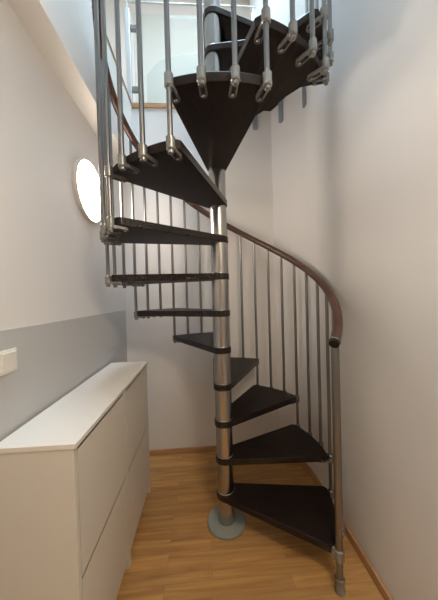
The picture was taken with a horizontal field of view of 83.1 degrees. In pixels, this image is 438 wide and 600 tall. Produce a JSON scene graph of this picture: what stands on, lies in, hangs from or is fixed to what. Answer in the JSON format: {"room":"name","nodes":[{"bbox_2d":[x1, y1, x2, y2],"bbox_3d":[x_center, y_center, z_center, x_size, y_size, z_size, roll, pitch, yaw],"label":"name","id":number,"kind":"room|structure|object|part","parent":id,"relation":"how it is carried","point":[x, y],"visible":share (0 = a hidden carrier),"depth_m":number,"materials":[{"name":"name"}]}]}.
{"room":"stairwell","nodes":[
{"label":"stairwell","id":0,"kind":"room"},
{"bbox_2d":[0,0,124,330],"bbox_3d":[-0.738,0.162,-0.143,0.120,2.495,4.840,-2,1,-3],"label":"wall","id":1,"kind":"structure","parent":0,"point":[53,259],"depth_m":1.07,"materials":[{"name":"white paint"}]},
{"bbox_2d":[0,348,16,375],"bbox_3d":[-0.723,0.212,0.813,0.014,0.081,0.151,-2,1,-3],"label":"light switch","id":2,"kind":"object","parent":1,"relation":"attached to","point":[8,358],"visible":1,"depth_m":0.84,"materials":[{"name":"white plastic"}]},
{"bbox_2d":[0,310,126,441],"bbox_3d":[-0.659,0.762,-0.131,0.004,1.291,4.600,-2,1,-3],"label":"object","id":3,"kind":"structure","parent":1,"relation":"attached to","point":[54,358],"depth_m":1.11,"materials":[{"name":"grey paint"}]},
{"bbox_2d":[72,158,99,222],"bbox_3d":[-0.777,-0.659,1.508,0.050,0.358,0.358,-2,1,-3],"label":"wall lamp","id":4,"kind":"object","parent":1,"relation":"attached to","point":[85,180],"visible":0.83,"depth_m":1.42,"materials":[{"name":"white glass"}]},
{"bbox_2d":[7,0,132,163],"bbox_3d":[-1.992,-1.340,1.014,2.625,0.545,2.100,-2,1,-3],"label":"wall","id":5,"kind":"structure","parent":0,"point":[62,30],"depth_m":1.20,"materials":[{"name":"white paint"}]},
{"bbox_2d":[107,37,131,103],"bbox_3d":[-0.698,-1.679,1.089,0.026,0.010,2.100,-2,1,-3],"label":"trim","id":6,"kind":"structure","parent":5,"relation":"attached to","point":[107,37],"depth_m":1.74,"materials":[{"name":"brown wood"}]},
{"bbox_2d":[91,0,130,103],"bbox_3d":[-1.225,-1.641,0.446,4.105,0.030,6.120,-2,1,-3],"label":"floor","id":7,"kind":"structure","parent":0,"point":[91,0],"depth_m":1.72,"materials":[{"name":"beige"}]},
{"bbox_2d":[124,0,255,101],"bbox_3d":[-0.238,-2.178,2.212,1.162,0.929,0.040,-2,1,-3],"label":"glass balustrade","id":8,"kind":"object","parent":7,"relation":"on","point":[130,28],"visible":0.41,"depth_m":2.17,"materials":[{"name":"glass"}]},
{"bbox_3d":[-0.795,-2.126,2.179,0.042,0.856,0.040,-2,1,-3],"label":"post","id":9,"kind":"part","parent":8,"relation":"part of","materials":[{"name":"silver metal"}]},
{"bbox_3d":[-0.251,-2.639,2.206,1.160,0.008,0.016,-2,1,-3],"label":"rail","id":10,"kind":"part","parent":8,"relation":"part of","materials":[{"name":"silver metal"}]},
{"bbox_3d":[0.322,-2.158,2.247,0.042,0.856,0.040,-2,1,-3],"label":"post","id":11,"kind":"part","parent":8,"relation":"part of","materials":[{"name":"silver metal"}]},
{"bbox_2d":[147,53,203,102],"bbox_3d":[-0.159,-2.354,3.017,1.385,1.260,0.100,-2,1,-3],"label":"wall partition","id":12,"kind":"structure","parent":0,"point":[180,64],"depth_m":2.93,"materials":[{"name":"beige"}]},
{"bbox_2d":[105,0,249,102],"bbox_3d":[-1.455,-3.110,3.539,4.105,2.830,0.120,-2,1,-3],"label":"wall","id":13,"kind":"structure","parent":0,"point":[183,19],"depth_m":3.51,"materials":[{"name":"beige paint"}]},
{"bbox_2d":[123,108,278,449],"bbox_3d":[-0.093,-0.164,2.257,1.715,3.040,0.120,-2,1,-3],"label":"wall","id":14,"kind":"structure","parent":0,"point":[180,387],"depth_m":2.20,"materials":[{"name":"white paint"}]},
{"bbox_2d":[131,102,174,108],"bbox_3d":[-0.179,-1.698,2.180,1.195,0.038,0.044,-2,1,-3],"label":"trim","id":15,"kind":"structure","parent":14,"relation":"attached to","point":[133,105],"depth_m":2.14,"materials":[{"name":"brown wood"}]},
{"bbox_2d":[149,446,215,455],"bbox_3d":[-0.124,1.334,2.206,1.320,0.050,0.014,-2,1,-3],"label":"baseboard","id":16,"kind":"structure","parent":14,"relation":"attached to","point":[201,449],"depth_m":2.19,"materials":[{"name":"brown wood"}]},
{"bbox_2d":[116,452,383,599],"bbox_3d":[0.095,1.445,-0.076,1.715,0.120,4.840,-2,1,-3],"label":"floor","id":17,"kind":"structure","parent":0,"point":[175,555],"depth_m":1.32,"materials":[{"name":"brown wood"}]},
{"bbox_2d":[0,392,129,599],"bbox_3d":[-0.583,0.929,1.026,0.247,0.918,0.494,-2,1,-3],"label":"cabinet","id":18,"kind":"object","parent":17,"relation":"on","point":[64,517],"visible":0.72,"depth_m":0.78,"materials":[{"name":"white laminate"}]},
{"bbox_3d":[-0.569,0.932,0.788,0.247,0.918,0.018,-2,1,-3],"label":"panel","id":19,"kind":"part","parent":18,"relation":"part of","materials":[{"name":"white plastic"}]},
{"bbox_2d":[0,361,147,453],"bbox_3d":[-0.609,0.458,1.267,0.257,0.017,1.000,-2,1,-3],"label":"countertop","id":20,"kind":"structure","parent":18,"relation":"on","point":[66,423],"depth_m":0.97,"materials":[{"name":"white wood"}]},
{"bbox_3d":[-0.476,0.692,1.029,0.018,0.420,0.451,-2,1,-3],"label":"flap door","id":21,"kind":"part","parent":18,"relation":"part of","materials":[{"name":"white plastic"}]},
{"bbox_3d":[-0.598,0.926,1.263,0.247,0.918,0.018,-2,1,-3],"label":"panel","id":22,"kind":"part","parent":18,"relation":"part of","materials":[{"name":"white plastic"}]},
{"bbox_3d":[-0.464,1.114,1.035,0.018,0.410,0.451,-2,1,-3],"label":"flap door","id":23,"kind":"part","parent":18,"relation":"part of","materials":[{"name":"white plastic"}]},
{"bbox_2d":[124,365,150,563],"bbox_3d":[-0.613,0.923,1.520,0.247,0.918,0.494,-2,1,-3],"label":"cabinet","id":24,"kind":"object","parent":17,"relation":"on","point":[135,395],"visible":0.3,"depth_m":1.47,"materials":[{"name":"white laminate"}]},
{"bbox_3d":[-0.599,0.926,1.282,0.247,0.918,0.018,-2,1,-3],"label":"panel","id":25,"kind":"part","parent":24,"relation":"part of","materials":[{"name":"white laminate"}]},
{"bbox_3d":[-0.506,0.686,1.523,0.018,0.420,0.451,-2,1,-3],"label":"flap door","id":26,"kind":"part","parent":24,"relation":"part of","materials":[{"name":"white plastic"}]},
{"bbox_3d":[-0.628,0.920,1.757,0.247,0.918,0.018,-2,1,-3],"label":"panel","id":27,"kind":"part","parent":24,"relation":"part of","materials":[{"name":"white plastic"}]},
{"bbox_3d":[-0.494,1.108,1.529,0.018,0.410,0.451,-2,1,-3],"label":"flap door","id":28,"kind":"part","parent":24,"relation":"part of","materials":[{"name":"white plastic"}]},
{"bbox_2d":[92,0,345,596],"bbox_3d":[0.010,-0.681,1.509,1.394,4.090,1.390,-2,1,-3],"label":"spiral staircase","id":29,"kind":"structure","parent":17,"relation":"on","point":[247,68],"depth_m":1.31,"materials":[{"name":"silver metal"}]},
{"bbox_3d":[-0.020,-1.253,1.484,1.311,2.943,1.303,-2,1,-3],"label":"handrail","id":30,"kind":"part","parent":29,"relation":"part of","materials":[{"name":"brown wood"}]},
{"bbox_3d":[0.047,1.354,1.518,0.236,0.019,0.236,-2,1,-3],"label":"plate","id":31,"kind":"part","parent":29,"relation":"part of","materials":[{"name":"grey metal"}]},
{"bbox_3d":[0.545,0.770,1.137,0.033,1.162,0.033,-1,1,36],"label":"newel post","id":32,"kind":"part","parent":29,"relation":"part of","materials":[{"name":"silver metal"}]},
{"bbox_2d":[250,0,326,26],"bbox_3d":[0.725,-3.029,0.547,0.120,2.630,6.120,-2,1,-3],"label":"wall","id":33,"kind":"structure","parent":0,"point":[279,9],"depth_m":2.25,"materials":[{"name":"white paint"}]},
{"bbox_2d":[271,0,437,599],"bbox_3d":[0.779,-0.170,-0.115,0.260,3.070,4.720,-2,1,-3],"label":"wall","id":34,"kind":"structure","parent":0,"point":[355,168],"depth_m":1.13,"materials":[{"name":"white paint"}]},
{"bbox_2d":[299,462,393,599],"bbox_3d":[0.766,1.341,-0.060,0.128,0.050,4.554,-2,1,-3],"label":"baseboard","id":35,"kind":"structure","parent":34,"relation":"attached to","point":[372,572],"depth_m":1.26,"materials":[{"name":"brown wood"}]}
]}

